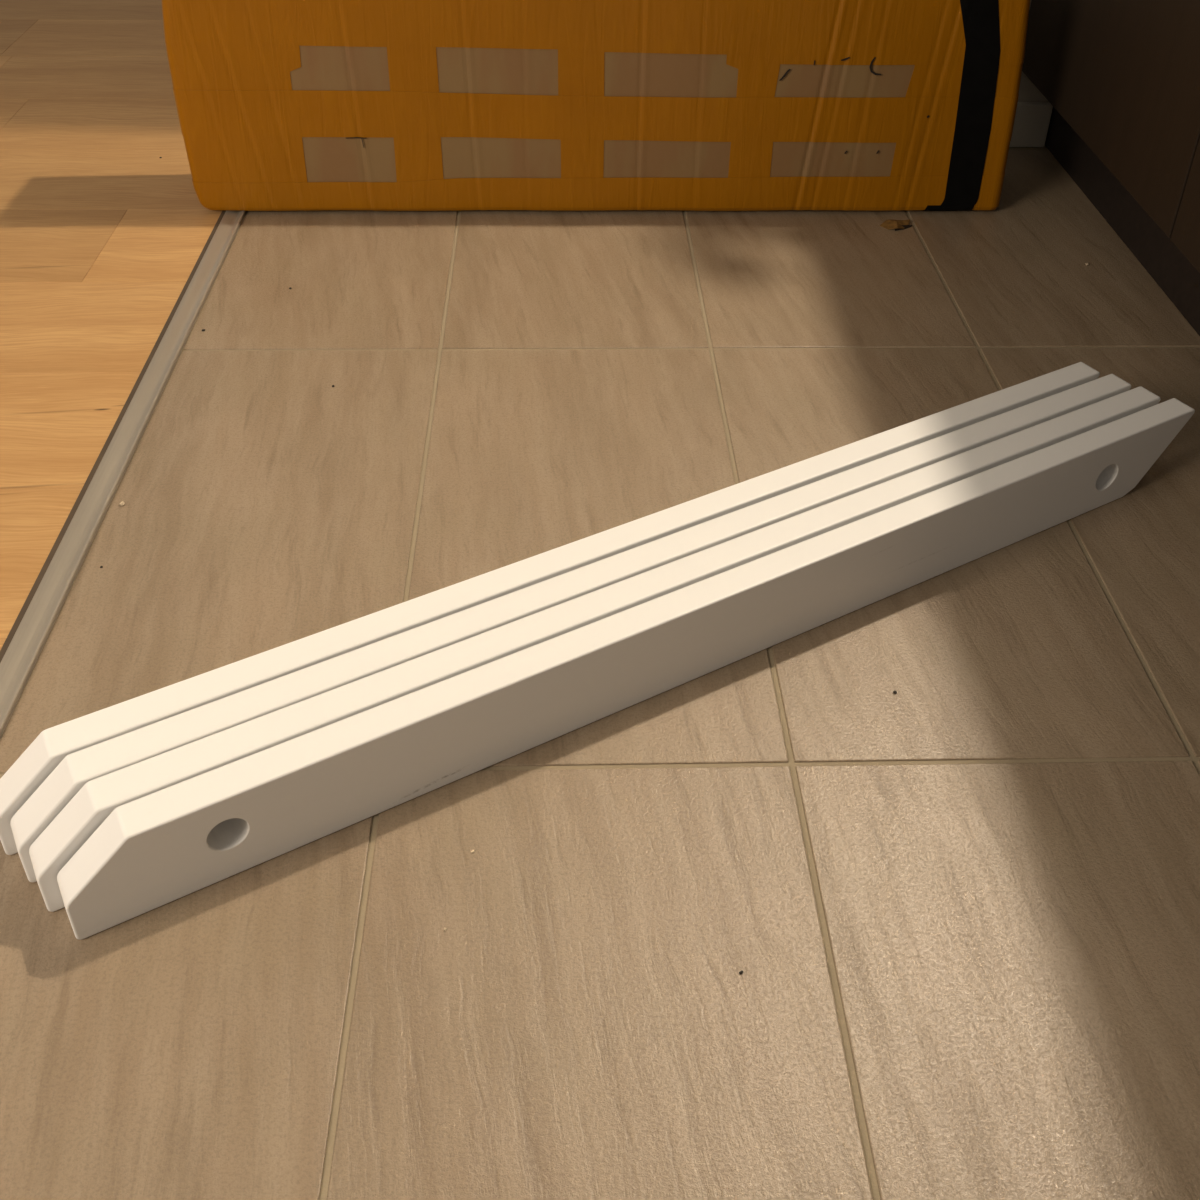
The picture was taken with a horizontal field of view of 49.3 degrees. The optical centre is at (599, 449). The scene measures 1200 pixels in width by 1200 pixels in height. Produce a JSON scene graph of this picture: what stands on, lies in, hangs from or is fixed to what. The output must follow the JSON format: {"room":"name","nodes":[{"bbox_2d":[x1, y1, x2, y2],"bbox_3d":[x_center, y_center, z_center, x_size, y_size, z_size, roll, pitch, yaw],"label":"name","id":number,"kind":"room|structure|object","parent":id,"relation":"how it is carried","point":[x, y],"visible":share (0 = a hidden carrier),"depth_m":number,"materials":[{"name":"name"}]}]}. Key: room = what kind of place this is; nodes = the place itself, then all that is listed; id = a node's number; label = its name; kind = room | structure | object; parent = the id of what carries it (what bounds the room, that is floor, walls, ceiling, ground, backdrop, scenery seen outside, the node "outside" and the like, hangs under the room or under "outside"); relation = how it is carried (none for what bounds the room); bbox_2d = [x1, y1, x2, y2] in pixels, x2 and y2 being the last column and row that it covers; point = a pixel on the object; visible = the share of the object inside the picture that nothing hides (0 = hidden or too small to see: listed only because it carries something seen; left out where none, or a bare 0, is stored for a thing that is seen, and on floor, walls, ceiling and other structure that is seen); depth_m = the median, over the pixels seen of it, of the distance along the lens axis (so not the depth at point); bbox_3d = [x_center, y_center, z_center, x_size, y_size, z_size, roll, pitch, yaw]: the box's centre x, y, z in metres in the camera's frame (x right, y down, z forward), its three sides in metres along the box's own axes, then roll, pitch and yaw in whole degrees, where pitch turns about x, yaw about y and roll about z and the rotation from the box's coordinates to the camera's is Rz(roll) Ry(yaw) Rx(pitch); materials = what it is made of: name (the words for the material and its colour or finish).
{"room":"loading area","nodes":[
{"label":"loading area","id":0,"kind":"room"},
{"bbox_2d":[0,0,1199,1199],"bbox_3d":[-0.258,-0.228,1.633,3.650,0.030,4.150,0,35,-2],"label":"floor","id":1,"kind":"structure","parent":0,"point":[958,908],"depth_m":0.98,"materials":[{"name":"tile"}]},
{"bbox_2d":[0,210,246,738],"bbox_3d":[-0.461,0.236,0.936,0.032,0.006,2.490,0,35,-2],"label":"trim","id":2,"kind":"structure","parent":1,"relation":"on","point":[26,639],"depth_m":1.22,"materials":[{"name":"metal"}]},
{"bbox_2d":[0,362,1099,854],"bbox_3d":[0.037,0.093,1.088,1.030,0.077,0.028,-18,39,-25],"label":"wooden slat","id":3,"kind":"object","parent":1,"relation":"on","point":[52,745],"visible":0.34,"depth_m":1.00,"materials":[{"name":"white paint"}]},
{"bbox_2d":[10,374,1130,881],"bbox_3d":[0.060,0.105,1.070,1.030,0.077,0.028,-18,39,-25],"label":"wooden slat","id":4,"kind":"object","parent":1,"relation":"on","point":[78,768],"visible":0.34,"depth_m":0.98,"materials":[{"name":"white paint"}]},
{"bbox_2d":[29,386,1160,911],"bbox_3d":[0.081,0.118,1.052,1.030,0.077,0.028,-18,39,-25],"label":"wooden slat","id":5,"kind":"object","parent":1,"relation":"on","point":[96,800],"visible":0.3,"depth_m":0.95,"materials":[{"name":"white paint"}]},
{"bbox_2d":[162,0,1029,210],"bbox_3d":[0.001,-0.473,1.702,1.072,0.298,0.140,0,35,-2],"label":"cardboard box","id":6,"kind":"object","parent":1,"relation":"on","point":[282,105],"visible":1,"depth_m":1.65,"materials":[{"name":"orange cardboard"}]},
{"bbox_2d":[57,398,1194,939],"bbox_3d":[0.105,0.130,1.035,1.030,0.077,0.030,-18,39,-25],"label":"wooden slat","id":7,"kind":"object","parent":1,"relation":"on","point":[164,846],"visible":1,"depth_m":0.96,"materials":[{"name":"white paint"}]},
{"bbox_2d":[880,219,911,230],"bbox_3d":[0.392,-0.298,1.718,0.041,0.005,0.030,-25,42,-32],"label":"paper scrap","id":8,"kind":"object","parent":1,"relation":"on","point":[897,225],"visible":1,"depth_m":1.72,"materials":[{"name":"brown paper"}]},
{"bbox_2d":[1022,0,1199,237],"bbox_3d":[0.926,-0.706,1.446,0.619,0.761,0.566,0,35,-2],"label":"base cabinet","id":9,"kind":"object","parent":1,"relation":"on","point":[1124,75],"visible":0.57,"depth_m":1.51,"materials":[{"name":"brown wood"}]},
{"bbox_2d":[1045,107,1199,335],"bbox_3d":[0.700,-0.005,1.206,0.016,0.118,1.749,0,35,-2],"label":"toe kick","id":10,"kind":"object","parent":1,"relation":"on","point":[1165,263],"visible":0.48,"depth_m":1.67,"materials":[{"name":"brown wood"}]},
{"bbox_2d":[1171,139,1199,272],"bbox_3d":[0.943,-0.372,0.969,0.619,0.761,0.600,0,35,-2],"label":"base cabinet","id":11,"kind":"object","parent":1,"relation":"on","point":[1185,236],"visible":1,"depth_m":1.37,"materials":[{"name":"brown wood"}]},
{"bbox_2d":[1018,0,1048,101],"bbox_3d":[0.871,-1.544,1.264,1.400,2.620,0.093,0,35,-2],"label":"wall","id":12,"kind":"structure","parent":0,"point":[1028,92],"depth_m":1.91,"materials":[{"name":"paint"}]},
{"bbox_2d":[1009,102,1052,146],"bbox_3d":[0.411,-0.480,1.926,0.505,0.066,0.013,0,35,-2],"label":"baseboard","id":13,"kind":"structure","parent":12,"relation":"attached to","point":[1032,119],"depth_m":1.93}
]}

